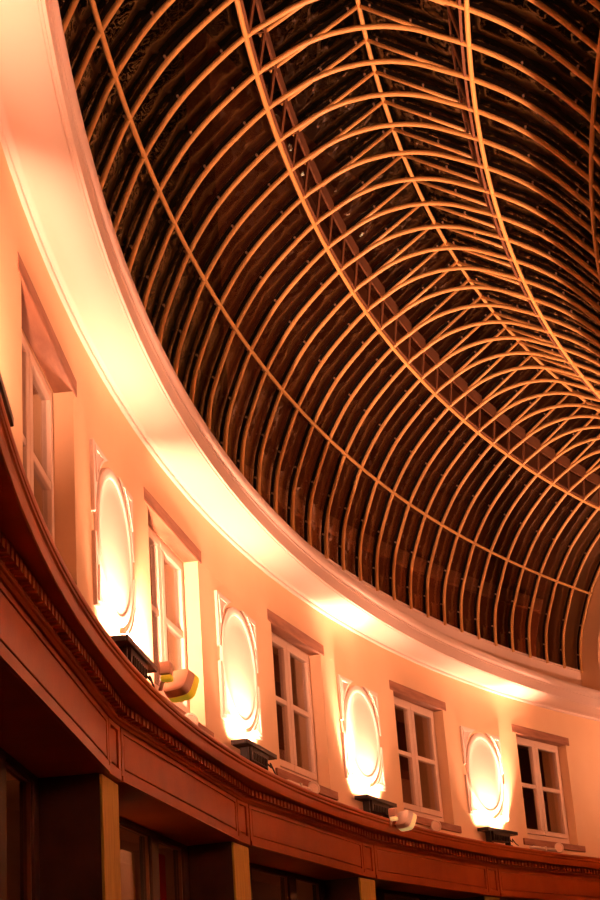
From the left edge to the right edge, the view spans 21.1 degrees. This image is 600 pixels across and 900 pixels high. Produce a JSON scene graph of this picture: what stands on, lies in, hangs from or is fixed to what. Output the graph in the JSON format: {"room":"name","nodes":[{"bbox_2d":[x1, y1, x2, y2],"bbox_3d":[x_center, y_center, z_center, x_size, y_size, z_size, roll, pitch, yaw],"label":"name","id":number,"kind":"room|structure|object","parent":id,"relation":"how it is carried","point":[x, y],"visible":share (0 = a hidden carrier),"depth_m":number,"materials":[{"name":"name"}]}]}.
{"room":"shopping arcade","nodes":[
{"label":"shopping arcade","id":0,"kind":"room"},
{"bbox_2d":[6,565,550,899],"bbox_3d":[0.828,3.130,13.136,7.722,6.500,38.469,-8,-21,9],"label":"window panes","id":1,"kind":"structure","parent":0,"point":[265,886],"depth_m":18.49,"materials":[{"name":"glass"}]},
{"bbox_2d":[0,747,39,899],"bbox_3d":[-1.825,3.264,8.777,0.110,3.545,3.840,-5,-21,1],"label":"shop window","id":2,"kind":"structure","parent":1,"relation":"in","point":[28,784],"depth_m":10.80,"materials":[{"name":"brown wood"}]},
{"bbox_2d":[119,816,189,899],"bbox_3d":[-1.335,4.748,12.805,0.110,3.545,3.840,-7,-21,9],"label":"shop window","id":3,"kind":"structure","parent":1,"relation":"in","point":[149,840],"depth_m":13.96,"materials":[{"name":"brown wood"}]},
{"bbox_2d":[120,861,137,899],"bbox_3d":[-1.542,3.822,13.977,0.088,0.930,1.070,-7,-21,8],"label":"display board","id":4,"kind":"object","parent":3,"relation":"attached to","point":[129,876],"visible":0.46,"depth_m":14.24,"materials":[{"name":"brown"}]},
{"bbox_2d":[159,854,166,899],"bbox_3d":[-1.207,5.181,14.272,0.086,3.155,0.450,-7,-21,8],"label":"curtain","id":5,"kind":"object","parent":3,"relation":"hanging from","point":[162,873],"visible":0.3,"depth_m":14.80,"materials":[{"name":"red fabric"}]},
{"bbox_2d":[249,862,325,899],"bbox_3d":[-0.247,6.154,16.741,0.110,3.545,3.840,-10,-22,16],"label":"shop window","id":6,"kind":"structure","parent":1,"relation":"in","point":[287,879],"depth_m":17.87,"materials":[{"name":"brown wood"}]},
{"bbox_2d":[375,888,455,899],"bbox_3d":[1.420,7.452,20.509,0.110,3.545,3.840,-14,-23,24],"label":"shop window","id":7,"kind":"structure","parent":1,"relation":"in","point":[380,893],"depth_m":21.16,"materials":[{"name":"brown wood"}]},
{"bbox_2d":[0,142,599,857],"bbox_3d":[1.638,0.967,13.754,6.437,2.740,36.524,-8,-21,9],"label":"wall","id":8,"kind":"structure","parent":0,"point":[94,413],"depth_m":16.30,"materials":[{"name":"paint"}]},
{"bbox_2d":[22,333,54,542],"bbox_3d":[-1.727,0.035,10.067,0.085,1.568,1.710,-5,-21,1],"label":"casement window","id":9,"kind":"structure","parent":8,"relation":"in","point":[32,375],"depth_m":10.62,"materials":[{"name":"beige paint"}]},
{"bbox_2d":[17,251,76,396],"bbox_3d":[-1.680,-0.762,10.363,0.147,0.131,1.970,-5,-21,1],"label":"lintel","id":10,"kind":"object","parent":8,"relation":"attached to","point":[37,328],"visible":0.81,"depth_m":10.36,"materials":[{"name":"white paint"}]},
{"bbox_2d":[89,438,137,644],"bbox_3d":[-1.383,0.725,12.008,0.045,1.240,1.350,-6,-21,5],"label":"medallion","id":11,"kind":"object","parent":8,"relation":"attached to","point":[113,554],"visible":0.98,"depth_m":11.88,"materials":[{"name":"beige paint"}]},
{"bbox_2d":[148,526,188,712],"bbox_3d":[-1.232,1.502,14.049,0.085,1.568,1.710,-8,-21,9],"label":"casement window","id":12,"kind":"structure","parent":8,"relation":"in","point":[159,551],"depth_m":14.19,"materials":[{"name":"beige paint"}]},
{"bbox_2d":[143,486,201,563],"bbox_3d":[-1.186,0.699,14.331,0.147,0.131,1.970,-8,-21,9],"label":"lintel","id":13,"kind":"object","parent":8,"relation":"attached to","point":[159,520],"visible":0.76,"depth_m":14.30,"materials":[{"name":"white paint"}]},
{"bbox_2d":[214,590,262,740],"bbox_3d":[-0.601,2.149,15.932,0.045,1.240,1.350,-9,-21,12],"label":"medallion","id":14,"kind":"object","parent":8,"relation":"attached to","point":[240,702],"visible":1,"depth_m":15.85,"materials":[{"name":"beige paint"}]},
{"bbox_2d":[272,633,317,782],"bbox_3d":[-0.144,2.890,17.940,0.086,1.568,1.710,-11,-22,16],"label":"casement window","id":15,"kind":"structure","parent":8,"relation":"in","point":[285,650],"depth_m":18.05,"materials":[{"name":"beige paint"}]},
{"bbox_2d":[267,609,323,655],"bbox_3d":[-0.102,2.082,18.209,0.147,0.131,1.970,-11,-22,16],"label":"lintel","id":16,"kind":"object","parent":8,"relation":"attached to","point":[280,627],"visible":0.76,"depth_m":18.17,"materials":[{"name":"white paint"}]},
{"bbox_2d":[0,0,599,721],"bbox_3d":[1.713,-0.490,14.266,6.754,0.870,36.491,-8,-21,9],"label":"trim","id":17,"kind":"structure","parent":8,"relation":"attached to","point":[44,141],"depth_m":12.59,"materials":[{"name":"beige paint"}]},
{"bbox_2d":[60,0,78,32],"bbox_3d":[0.348,-3.423,11.121,4.507,2.700,0.063,-5,-21,1],"label":"rib","id":18,"kind":"object","parent":17,"relation":"on","point":[67,11],"visible":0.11,"depth_m":11.03,"materials":[{"name":"brown metal"}]},
{"bbox_2d":[71,0,123,89],"bbox_3d":[0.376,-3.231,11.636,4.507,2.700,0.061,-5,-21,2],"label":"rib","id":19,"kind":"object","parent":17,"relation":"on","point":[112,6],"visible":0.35,"depth_m":11.64,"materials":[{"name":"brown metal"}]},
{"bbox_2d":[84,0,599,142],"bbox_3d":[0.414,-3.040,12.150,4.507,2.700,0.062,-5,-21,3],"label":"rib","id":20,"kind":"object","parent":17,"relation":"on","point":[161,6],"visible":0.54,"depth_m":12.25,"materials":[{"name":"brown metal"}]},
{"bbox_2d":[97,0,597,188],"bbox_3d":[0.464,-2.850,12.663,4.507,2.700,0.061,-6,-21,4],"label":"rib","id":21,"kind":"object","parent":17,"relation":"on","point":[219,6],"visible":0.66,"depth_m":12.77,"materials":[{"name":"brown metal"}]},
{"bbox_2d":[110,0,599,232],"bbox_3d":[0.524,-2.661,13.176,4.507,2.700,0.060,-6,-21,5],"label":"rib","id":22,"kind":"object","parent":17,"relation":"on","point":[534,37],"visible":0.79,"depth_m":13.36,"materials":[{"name":"brown metal"}]},
{"bbox_2d":[124,23,599,272],"bbox_3d":[0.595,-2.473,13.688,4.507,2.700,0.060,-7,-21,6],"label":"rib","id":23,"kind":"object","parent":17,"relation":"on","point":[560,91],"visible":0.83,"depth_m":13.92,"materials":[{"name":"brown metal"}]},
{"bbox_2d":[139,58,599,310],"bbox_3d":[0.677,-2.286,14.199,4.507,2.700,0.061,-7,-21,7],"label":"rib","id":24,"kind":"object","parent":17,"relation":"on","point":[511,92],"visible":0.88,"depth_m":14.43,"materials":[{"name":"brown metal"}]},
{"bbox_2d":[154,91,599,343],"bbox_3d":[0.769,-2.101,14.708,4.507,2.700,0.062,-7,-21,8],"label":"rib","id":25,"kind":"object","parent":17,"relation":"on","point":[490,113],"visible":0.88,"depth_m":14.95,"materials":[{"name":"brown metal"}]},
{"bbox_2d":[170,122,599,375],"bbox_3d":[0.872,-1.917,15.216,4.507,2.700,0.060,-8,-21,9],"label":"rib","id":26,"kind":"object","parent":17,"relation":"on","point":[511,149],"visible":0.89,"depth_m":15.48,"materials":[{"name":"brown metal"}]},
{"bbox_2d":[186,150,599,403],"bbox_3d":[0.986,-1.734,15.722,4.507,2.700,0.063,-8,-21,10],"label":"rib","id":27,"kind":"object","parent":17,"relation":"on","point":[528,182],"visible":0.88,"depth_m":15.99,"materials":[{"name":"brown metal"}]},
{"bbox_2d":[203,176,599,428],"bbox_3d":[1.110,-1.553,16.226,4.507,2.700,0.062,-9,-21,11],"label":"rib","id":28,"kind":"object","parent":17,"relation":"on","point":[503,194],"visible":0.91,"depth_m":16.52,"materials":[{"name":"brown metal"}]},
{"bbox_2d":[219,201,598,453],"bbox_3d":[1.245,-1.373,16.728,4.507,2.700,0.060,-9,-21,12],"label":"rib","id":29,"kind":"object","parent":17,"relation":"on","point":[532,227],"visible":0.97,"depth_m":17.04,"materials":[{"name":"brown metal"}]},
{"bbox_2d":[236,224,599,475],"bbox_3d":[1.390,-1.196,17.228,4.507,2.700,0.062,-9,-21,14],"label":"rib","id":30,"kind":"object","parent":17,"relation":"on","point":[333,274],"visible":0.95,"depth_m":17.56,"materials":[{"name":"brown metal"}]},
{"bbox_2d":[253,246,599,495],"bbox_3d":[1.546,-1.019,17.725,4.507,2.700,0.063,-10,-21,14],"label":"rib","id":31,"kind":"object","parent":17,"relation":"on","point":[347,294],"visible":0.95,"depth_m":18.09,"materials":[{"name":"brown metal"}]},
{"bbox_2d":[270,266,599,513],"bbox_3d":[1.712,-0.845,18.219,4.507,2.700,0.061,-10,-21,16],"label":"rib","id":32,"kind":"object","parent":17,"relation":"on","point":[360,314],"visible":0.96,"depth_m":18.61,"materials":[{"name":"brown wood"}]},
{"bbox_2d":[287,285,599,530],"bbox_3d":[1.888,-0.673,18.710,4.507,2.700,0.063,-11,-22,17],"label":"rib","id":33,"kind":"object","parent":17,"relation":"on","point":[308,432],"visible":0.98,"depth_m":19.14,"materials":[{"name":"brown wood"}]},
{"bbox_2d":[304,303,599,545],"bbox_3d":[2.075,-0.502,19.199,4.507,2.700,0.061,-11,-22,18],"label":"rib","id":34,"kind":"object","parent":17,"relation":"on","point":[318,466],"visible":0.97,"depth_m":19.66,"materials":[{"name":"brown wood"}]},
{"bbox_2d":[321,320,599,558],"bbox_3d":[2.272,-0.334,19.684,4.507,2.700,0.061,-12,-22,19],"label":"rib","id":35,"kind":"object","parent":17,"relation":"on","point":[327,507],"visible":1,"depth_m":20.17,"materials":[{"name":"brown metal"}]},
{"bbox_2d":[338,336,599,570],"bbox_3d":[2.478,-0.167,20.166,4.507,2.700,0.060,-12,-22,20],"label":"rib","id":36,"kind":"object","parent":17,"relation":"on","point":[343,523],"visible":1,"depth_m":20.69,"materials":[{"name":"brown wood"}]},
{"bbox_2d":[355,351,599,580],"bbox_3d":[2.695,-0.003,20.643,4.507,2.700,0.060,-12,-22,21],"label":"rib","id":37,"kind":"object","parent":17,"relation":"on","point":[359,539],"visible":1,"depth_m":21.20,"materials":[{"name":"brown wood"}]},
{"bbox_2d":[372,365,599,590],"bbox_3d":[2.922,0.159,21.117,4.507,2.700,0.061,-13,-22,22],"label":"rib","id":38,"kind":"object","parent":17,"relation":"on","point":[375,559],"visible":1,"depth_m":21.72,"materials":[{"name":"brown wood"}]},
{"bbox_2d":[389,379,599,600],"bbox_3d":[3.158,0.319,21.587,4.507,2.700,0.060,-13,-22,23],"label":"rib","id":39,"kind":"object","parent":17,"relation":"on","point":[458,423],"visible":1,"depth_m":22.22,"materials":[{"name":"brown wood"}]},
{"bbox_2d":[406,391,599,608],"bbox_3d":[3.404,0.477,22.053,4.507,2.700,0.061,-14,-23,24],"label":"rib","id":40,"kind":"object","parent":17,"relation":"on","point":[470,438],"visible":1,"depth_m":22.72,"materials":[{"name":"brown metal"}]},
{"bbox_2d":[423,403,599,617],"bbox_3d":[3.660,0.632,22.515,4.507,2.700,0.060,-14,-23,25],"label":"rib","id":41,"kind":"object","parent":17,"relation":"on","point":[486,448],"visible":1,"depth_m":23.21,"materials":[{"name":"brown metal"}]},
{"bbox_2d":[440,415,599,624],"bbox_3d":[3.925,0.785,22.971,4.507,2.700,0.062,-15,-23,26],"label":"rib","id":42,"kind":"object","parent":17,"relation":"on","point":[502,457],"visible":1,"depth_m":23.70,"materials":[{"name":"brown metal"}]},
{"bbox_2d":[457,425,599,632],"bbox_3d":[4.200,0.935,23.423,4.507,2.700,0.060,-15,-23,27],"label":"rib","id":43,"kind":"object","parent":17,"relation":"on","point":[517,467],"visible":1,"depth_m":24.18,"materials":[{"name":"brown metal"}]},
{"bbox_2d":[474,437,599,639],"bbox_3d":[4.484,1.083,23.870,4.507,2.700,0.060,-16,-24,28],"label":"rib","id":44,"kind":"object","parent":17,"relation":"on","point":[532,477],"visible":1,"depth_m":24.67,"materials":[{"name":"brown metal"}]},
{"bbox_2d":[491,450,599,645],"bbox_3d":[4.777,1.228,24.312,4.507,2.700,0.063,-16,-24,29],"label":"rib","id":45,"kind":"object","parent":17,"relation":"on","point":[548,486],"visible":1,"depth_m":25.14,"materials":[{"name":"brown metal"}]},
{"bbox_2d":[508,465,599,651],"bbox_3d":[5.080,1.370,24.749,4.507,2.700,0.061,-17,-24,30],"label":"rib","id":46,"kind":"object","parent":17,"relation":"on","point":[563,495],"visible":1,"depth_m":25.61,"materials":[{"name":"brown metal"}]},
{"bbox_2d":[525,483,599,657],"bbox_3d":[5.391,1.510,25.180,4.507,2.700,0.060,-17,-24,31],"label":"rib","id":47,"kind":"object","parent":17,"relation":"on","point":[578,503],"visible":1,"depth_m":26.07,"materials":[{"name":"brown metal"}]},
{"bbox_2d":[542,507,599,662],"bbox_3d":[5.711,1.647,25.606,4.507,2.700,0.061,-18,-25,32],"label":"rib","id":48,"kind":"object","parent":17,"relation":"on","point":[594,511],"visible":1,"depth_m":26.52,"materials":[{"name":"brown metal"}]},
{"bbox_2d":[447,0,599,400],"bbox_3d":[3.213,-2.358,18.099,1.844,0.510,19.104,-10,-21,15],"label":"girder","id":49,"kind":"object","parent":48,"relation":"attached to","point":[468,123],"visible":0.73,"depth_m":15.99,"materials":[{"name":"brown metal"}]},
{"bbox_2d":[359,0,457,37],"bbox_3d":[1.006,-3.911,14.735,0.898,0.617,0.056,-7,-21,7],"label":"rafter","id":50,"kind":"object","parent":49,"relation":"attached to","point":[366,6],"visible":0.74,"depth_m":14.76,"materials":[{"name":"brown metal"}]},
{"bbox_2d":[367,35,461,72],"bbox_3d":[1.097,-3.728,15.236,0.898,0.617,0.056,-7,-21,8],"label":"rafter","id":51,"kind":"object","parent":49,"relation":"attached to","point":[374,40],"visible":0.83,"depth_m":15.25,"materials":[{"name":"brown metal"}]},
{"bbox_2d":[375,67,470,103],"bbox_3d":[1.199,-3.547,15.736,0.898,0.617,0.056,-8,-21,9],"label":"rafter","id":52,"kind":"object","parent":49,"relation":"attached to","point":[408,81],"visible":0.85,"depth_m":15.74,"materials":[{"name":"brown metal"}]},
{"bbox_2d":[384,97,475,133],"bbox_3d":[1.311,-3.368,16.234,0.898,0.617,0.056,-8,-21,10],"label":"rafter","id":53,"kind":"object","parent":49,"relation":"attached to","point":[405,106],"visible":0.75,"depth_m":16.23,"materials":[{"name":"brown metal"}]},
{"bbox_2d":[393,127,481,160],"bbox_3d":[1.433,-3.190,16.730,0.898,0.617,0.056,-9,-21,11],"label":"rafter","id":54,"kind":"object","parent":49,"relation":"attached to","point":[438,142],"visible":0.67,"depth_m":16.73,"materials":[{"name":"brown metal"}]},
{"bbox_2d":[403,155,487,186],"bbox_3d":[1.565,-3.013,17.223,0.898,0.617,0.056,-9,-21,12],"label":"rafter","id":55,"kind":"object","parent":49,"relation":"attached to","point":[447,168],"visible":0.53,"depth_m":17.21,"materials":[{"name":"brown metal"}]},
{"bbox_2d":[415,174,493,208],"bbox_3d":[1.708,-2.838,17.715,0.898,0.617,0.056,-9,-21,14],"label":"rafter","id":56,"kind":"object","parent":49,"relation":"attached to","point":[436,183],"visible":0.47,"depth_m":17.70,"materials":[{"name":"brown metal"}]},
{"bbox_2d":[426,197,505,229],"bbox_3d":[1.861,-2.665,18.204,0.898,0.617,0.056,-10,-21,15],"label":"rafter","id":57,"kind":"object","parent":49,"relation":"attached to","point":[466,213],"visible":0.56,"depth_m":18.18,"materials":[{"name":"brown metal"}]},
{"bbox_2d":[435,219,514,248],"bbox_3d":[2.025,-2.493,18.690,0.898,0.617,0.056,-10,-21,16],"label":"rafter","id":58,"kind":"object","parent":49,"relation":"attached to","point":[440,221],"visible":0.65,"depth_m":18.66,"materials":[{"name":"brown metal"}]},
{"bbox_2d":[446,239,523,270],"bbox_3d":[2.198,-2.324,19.174,0.898,0.617,0.056,-11,-22,17],"label":"rafter","id":59,"kind":"object","parent":49,"relation":"attached to","point":[449,240],"visible":0.65,"depth_m":19.16,"materials":[{"name":"brown metal"}]},
{"bbox_2d":[559,528,599,667],"bbox_3d":[6.040,1.781,26.026,4.507,2.700,0.060,-19,-25,33],"label":"rib","id":60,"kind":"object","parent":17,"relation":"on","point":[597,535],"visible":1,"depth_m":26.98,"materials":[{"name":"brown metal"}]},
{"bbox_2d":[89,0,591,594],"bbox_3d":[0.847,-0.691,18.321,1.952,0.042,20.975,-10,-21,15],"label":"tube","id":61,"kind":"object","parent":60,"relation":"attached to","point":[92,2],"visible":1,"depth_m":15.87,"materials":[{"name":"beige metal"}]},
{"bbox_2d":[234,0,599,510],"bbox_3d":[1.609,-1.810,18.454,1.898,0.046,20.336,-10,-21,15],"label":"tube","id":62,"kind":"object","parent":60,"relation":"attached to","point":[237,2],"visible":1,"depth_m":17.31,"materials":[{"name":"beige metal"}]},
{"bbox_2d":[240,0,599,506],"bbox_3d":[1.651,-2.078,18.534,1.952,0.510,20.306,-10,-21,15],"label":"girder","id":63,"kind":"object","parent":62,"relation":"on","point":[406,324],"visible":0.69,"depth_m":18.80,"materials":[{"name":"brown metal"}]},
{"bbox_2d":[269,2,357,72],"bbox_3d":[0.113,-3.802,14.848,0.898,0.617,0.056,-7,-21,7],"label":"rafter","id":64,"kind":"object","parent":63,"relation":"attached to","point":[352,7],"visible":0.58,"depth_m":14.85,"materials":[{"name":"brown metal"}]},
{"bbox_2d":[281,36,365,105],"bbox_3d":[0.207,-3.614,15.366,0.898,0.617,0.056,-7,-21,8],"label":"rafter","id":65,"kind":"object","parent":63,"relation":"attached to","point":[360,41],"visible":0.66,"depth_m":15.37,"materials":[{"name":"brown metal"}]},
{"bbox_2d":[292,68,373,136],"bbox_3d":[0.312,-3.426,15.882,0.898,0.617,0.056,-8,-21,9],"label":"rafter","id":66,"kind":"object","parent":63,"relation":"attached to","point":[368,73],"visible":0.67,"depth_m":15.88,"materials":[{"name":"brown metal"}]},
{"bbox_2d":[301,98,382,164],"bbox_3d":[0.428,-3.241,16.396,0.898,0.617,0.056,-8,-21,10],"label":"rafter","id":67,"kind":"object","parent":63,"relation":"attached to","point":[373,106],"visible":0.67,"depth_m":16.39,"materials":[{"name":"brown metal"}]},
{"bbox_2d":[313,128,391,191],"bbox_3d":[0.554,-3.057,16.908,0.898,0.617,0.056,-9,-21,11],"label":"rafter","id":68,"kind":"object","parent":63,"relation":"attached to","point":[382,134],"visible":0.68,"depth_m":16.90,"materials":[{"name":"brown metal"}]},
{"bbox_2d":[325,155,401,211],"bbox_3d":[0.691,-2.874,17.418,0.898,0.617,0.056,-9,-21,12],"label":"rafter","id":69,"kind":"object","parent":63,"relation":"attached to","point":[392,160],"visible":0.65,"depth_m":17.41,"materials":[{"name":"brown metal"}]},
{"bbox_2d":[338,176,410,235],"bbox_3d":[0.839,-2.694,17.926,0.898,0.617,0.056,-9,-21,14],"label":"rafter","id":70,"kind":"object","parent":63,"relation":"attached to","point":[400,186],"visible":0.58,"depth_m":17.92,"materials":[{"name":"brown metal"}]},
{"bbox_2d":[351,199,420,257],"bbox_3d":[0.997,-2.515,18.431,0.898,0.617,0.056,-10,-21,15],"label":"rafter","id":71,"kind":"object","parent":63,"relation":"attached to","point":[408,211],"visible":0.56,"depth_m":18.42,"materials":[{"name":"brown metal"}]},
{"bbox_2d":[364,220,433,278],"bbox_3d":[1.165,-2.337,18.934,0.898,0.617,0.056,-10,-21,16],"label":"rafter","id":72,"kind":"object","parent":63,"relation":"attached to","point":[418,234],"visible":0.62,"depth_m":18.92,"materials":[{"name":"brown metal"}]},
{"bbox_2d":[378,241,444,297],"bbox_3d":[1.345,-2.162,19.433,0.898,0.617,0.056,-11,-22,17],"label":"rafter","id":73,"kind":"object","parent":63,"relation":"attached to","point":[427,256],"visible":0.76,"depth_m":19.42,"materials":[{"name":"brown metal"}]},
{"bbox_2d":[391,260,456,315],"bbox_3d":[1.534,-1.989,19.930,0.898,0.617,0.056,-11,-22,18],"label":"rafter","id":74,"kind":"object","parent":63,"relation":"attached to","point":[452,263],"visible":0.86,"depth_m":19.91,"materials":[{"name":"brown metal"}]},
{"bbox_2d":[405,277,468,332],"bbox_3d":[1.734,-1.818,20.422,0.898,0.617,0.056,-12,-22,19],"label":"rafter","id":75,"kind":"object","parent":63,"relation":"attached to","point":[464,281],"visible":0.91,"depth_m":20.41,"materials":[{"name":"brown metal"}]},
{"bbox_2d":[419,294,480,348],"bbox_3d":[1.944,-1.649,20.912,0.898,0.617,0.056,-12,-22,20],"label":"rafter","id":76,"kind":"object","parent":63,"relation":"attached to","point":[456,316],"visible":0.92,"depth_m":20.89,"materials":[{"name":"brown metal"}]},
{"bbox_2d":[433,310,492,362],"bbox_3d":[2.164,-1.482,21.398,0.898,0.617,0.056,-12,-22,21],"label":"rafter","id":77,"kind":"object","parent":63,"relation":"attached to","point":[487,315],"visible":0.92,"depth_m":21.39,"materials":[{"name":"brown metal"}]},
{"bbox_2d":[453,325,504,374],"bbox_3d":[2.395,-1.317,21.879,0.898,0.617,0.056,-13,-22,22],"label":"rafter","id":78,"kind":"object","parent":63,"relation":"attached to","point":[475,353],"visible":0.92,"depth_m":21.87,"materials":[{"name":"brown metal"}]},
{"bbox_2d":[463,340,517,392],"bbox_3d":[2.635,-1.154,22.357,0.898,0.617,0.057,-13,-23,23],"label":"rafter","id":79,"kind":"object","parent":63,"relation":"attached to","point":[512,344],"visible":0.89,"depth_m":22.35,"materials":[{"name":"brown metal"}]},
{"bbox_2d":[482,355,530,401],"bbox_3d":[2.885,-0.994,22.830,0.898,0.617,0.056,-14,-23,24],"label":"rafter","id":80,"kind":"object","parent":63,"relation":"attached to","point":[525,358],"visible":0.81,"depth_m":22.82,"materials":[{"name":"brown wood"}]},
{"bbox_2d":[496,369,543,412],"bbox_3d":[3.145,-0.837,23.299,0.898,0.617,0.056,-14,-23,25],"label":"rafter","id":81,"kind":"object","parent":63,"relation":"attached to","point":[537,372],"visible":0.76,"depth_m":23.29,"materials":[{"name":"brown wood"}]},
{"bbox_2d":[464,0,599,398],"bbox_3d":[3.323,-2.113,17.975,1.778,0.046,19.018,-10,-21,15],"label":"tube","id":82,"kind":"object","parent":60,"relation":"attached to","point":[466,2],"visible":1,"depth_m":16.11,"materials":[{"name":"beige metal"}]},
{"bbox_2d":[589,32,599,281],"bbox_3d":[4.252,-1.393,17.404,1.713,0.042,18.353,-10,-21,15],"label":"tube","id":83,"kind":"object","parent":60,"relation":"attached to","point":[597,64],"visible":1,"depth_m":13.93,"materials":[{"name":"beige metal"}]},
{"bbox_2d":[577,561,599,672],"bbox_3d":[6.378,1.912,26.439,4.507,2.700,0.062,-19,-25,34],"label":"rib","id":84,"kind":"object","parent":17,"relation":"on","point":[597,570],"visible":1,"depth_m":27.42,"materials":[{"name":"beige metal"}]},
{"bbox_2d":[0,392,599,899],"bbox_3d":[1.776,2.338,13.078,6.713,0.725,36.445,-8,-21,9],"label":"entablature","id":85,"kind":"object","parent":8,"relation":"attached to","point":[72,702],"visible":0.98,"depth_m":12.56,"materials":[{"name":"brown wood"}]},
{"bbox_2d":[110,634,157,687],"bbox_3d":[-1.210,1.576,11.707,0.165,0.205,1.101,-6,-21,5],"label":"floodlight","id":86,"kind":"object","parent":85,"relation":"on","point":[131,650],"visible":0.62,"depth_m":11.51,"materials":[{"name":"black metal"}]},
{"bbox_2d":[158,661,198,702],"bbox_3d":[-0.967,1.766,12.197,0.240,0.248,0.433,-16,-24,29],"label":"floodlight","id":87,"kind":"object","parent":85,"relation":"attached to","point":[181,685],"visible":1,"depth_m":12.19,"materials":[{"name":"beige plastic"}]},
{"bbox_2d":[231,738,276,774],"bbox_3d":[-0.427,2.994,15.616,0.165,0.205,1.101,-9,-21,12],"label":"floodlight","id":88,"kind":"object","parent":85,"relation":"on","point":[249,749],"visible":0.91,"depth_m":15.40,"materials":[{"name":"black metal"}]},
{"bbox_2d":[354,794,396,818],"bbox_3d":[0.934,4.320,19.396,0.165,0.205,1.101,-12,-22,20],"label":"floodlight","id":89,"kind":"object","parent":85,"relation":"on","point":[371,804],"visible":0.86,"depth_m":19.20,"materials":[{"name":"black metal"}]},
{"bbox_2d":[388,808,416,830],"bbox_3d":[1.202,4.484,19.509,0.433,0.248,0.240,14,-27,-40],"label":"floodlight","id":90,"kind":"object","parent":85,"relation":"attached to","point":[405,820],"visible":1,"depth_m":19.48,"materials":[{"name":"beige plastic"}]},
{"bbox_2d":[477,827,518,845],"bbox_3d":[2.846,5.528,22.973,0.165,0.205,1.101,-15,-23,27],"label":"floodlight","id":91,"kind":"object","parent":85,"relation":"on","point":[492,834],"visible":0.96,"depth_m":22.83,"materials":[{"name":"black metal"}]},
{"bbox_2d":[275,768,338,800],"bbox_3d":[0.024,3.669,17.606,0.175,0.095,2.080,-11,-22,16],"label":"sill","id":92,"kind":"structure","parent":8,"relation":"attached to","point":[324,791],"depth_m":17.41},
{"bbox_2d":[337,675,385,791],"bbox_3d":[0.761,3.480,19.728,0.046,1.240,1.350,-12,-22,20],"label":"medallion","id":93,"kind":"object","parent":8,"relation":"attached to","point":[359,707],"visible":1,"depth_m":19.66,"materials":[{"name":"beige paint"}]},
{"bbox_2d":[389,680,445,711],"bbox_3d":[1.551,3.360,21.918,0.147,0.131,1.970,-14,-23,24],"label":"lintel","id":94,"kind":"object","parent":8,"relation":"attached to","point":[400,691],"visible":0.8,"depth_m":21.87,"materials":[{"name":"white paint"}]},
{"bbox_2d":[394,697,443,821],"bbox_3d":[1.515,4.172,21.663,0.085,1.568,1.710,-14,-23,24],"label":"casement window","id":95,"kind":"structure","parent":8,"relation":"in","point":[409,709],"depth_m":21.77,"materials":[{"name":"beige paint"}]},
{"bbox_2d":[415,816,461,832],"bbox_3d":[1.677,4.946,21.314,0.175,0.095,2.080,-14,-23,24],"label":"sill","id":96,"kind":"structure","parent":8,"relation":"attached to","point":[420,820],"depth_m":21.58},
{"bbox_2d":[459,726,508,821],"bbox_3d":[2.675,4.694,23.319,0.045,1.240,1.350,-15,-23,27],"label":"medallion","id":97,"kind":"object","parent":8,"relation":"attached to","point":[482,755],"visible":1,"depth_m":23.27,"materials":[{"name":"beige paint"}]},
{"bbox_2d":[511,724,568,746],"bbox_3d":[3.739,4.506,25.385,0.147,0.131,1.970,-17,-24,31],"label":"lintel","id":98,"kind":"object","parent":8,"relation":"attached to","point":[523,732],"visible":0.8,"depth_m":25.33,"materials":[{"name":"white paint"}]},
{"bbox_2d":[516,737,569,843],"bbox_3d":[3.711,5.322,25.142,0.086,1.568,1.710,-17,-24,31],"label":"casement window","id":99,"kind":"structure","parent":8,"relation":"in","point":[542,833],"depth_m":25.23,"materials":[{"name":"beige paint"}]},
{"bbox_2d":[523,838,585,851],"bbox_3d":[3.865,6.092,24.780,0.175,0.095,2.080,-17,-24,31],"label":"sill","id":100,"kind":"structure","parent":8,"relation":"attached to","point":[526,841],"depth_m":24.58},
{"bbox_2d":[184,32,599,800],"bbox_3d":[2.400,0.445,27.903,1.128,10.500,13.654,-18,-24,31],"label":"glass pane","id":101,"kind":"structure","parent":0,"point":[201,47],"depth_m":26.79,"materials":[{"name":"glass"}]},
{"bbox_2d":[232,459,542,612],"bbox_3d":[2.716,2.017,27.162,0.806,0.240,13.484,-18,-24,31],"label":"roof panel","id":102,"kind":"structure","parent":101,"relation":"attached to","point":[454,577],"depth_m":25.79,"materials":[{"name":"paint"}]},
{"bbox_2d":[536,491,599,690],"bbox_3d":[6.643,1.788,26.854,6.182,3.965,0.866,-20,-26,35],"label":"ribs","id":103,"kind":"structure","parent":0,"point":[590,677],"depth_m":27.68,"materials":[{"name":"paint"}]},
{"bbox_2d":[355,0,599,412],"bbox_3d":[2.388,-2.869,18.561,1.836,0.044,19.685,-10,-21,15],"label":"tube","id":104,"kind":"object","parent":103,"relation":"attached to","point":[360,13],"visible":0.75,"depth_m":17.86,"materials":[{"name":"beige metal"}]},
{"bbox_3d":[3.654,5.921,11.719,15.900,0.100,39.252,-4,-21,0],"label":"floor","id":105,"kind":"structure","parent":0,"visible":0},
{"bbox_2d":[38,773,120,899],"bbox_3d":[-1.466,3.997,10.781,0.502,3.540,0.500,-6,-21,5],"label":"timber post","id":106,"kind":"object","parent":105,"relation":"on","point":[79,837],"visible":0.98,"depth_m":11.04,"materials":[{"name":"brown wood"}]},
{"bbox_2d":[187,841,250,899],"bbox_3d":[-0.680,5.436,14.748,0.502,3.540,0.500,-9,-21,12],"label":"timber post","id":107,"kind":"object","parent":105,"relation":"on","point":[217,871],"visible":0.98,"depth_m":15.06,"materials":[{"name":"brown wood"}]},
{"bbox_2d":[324,877,375,899],"bbox_3d":[0.692,6.783,18.585,0.502,3.540,0.500,-12,-22,20],"label":"timber post","id":108,"kind":"object","parent":105,"relation":"on","point":[353,888],"visible":1,"depth_m":18.96,"materials":[{"name":"brown wood"}]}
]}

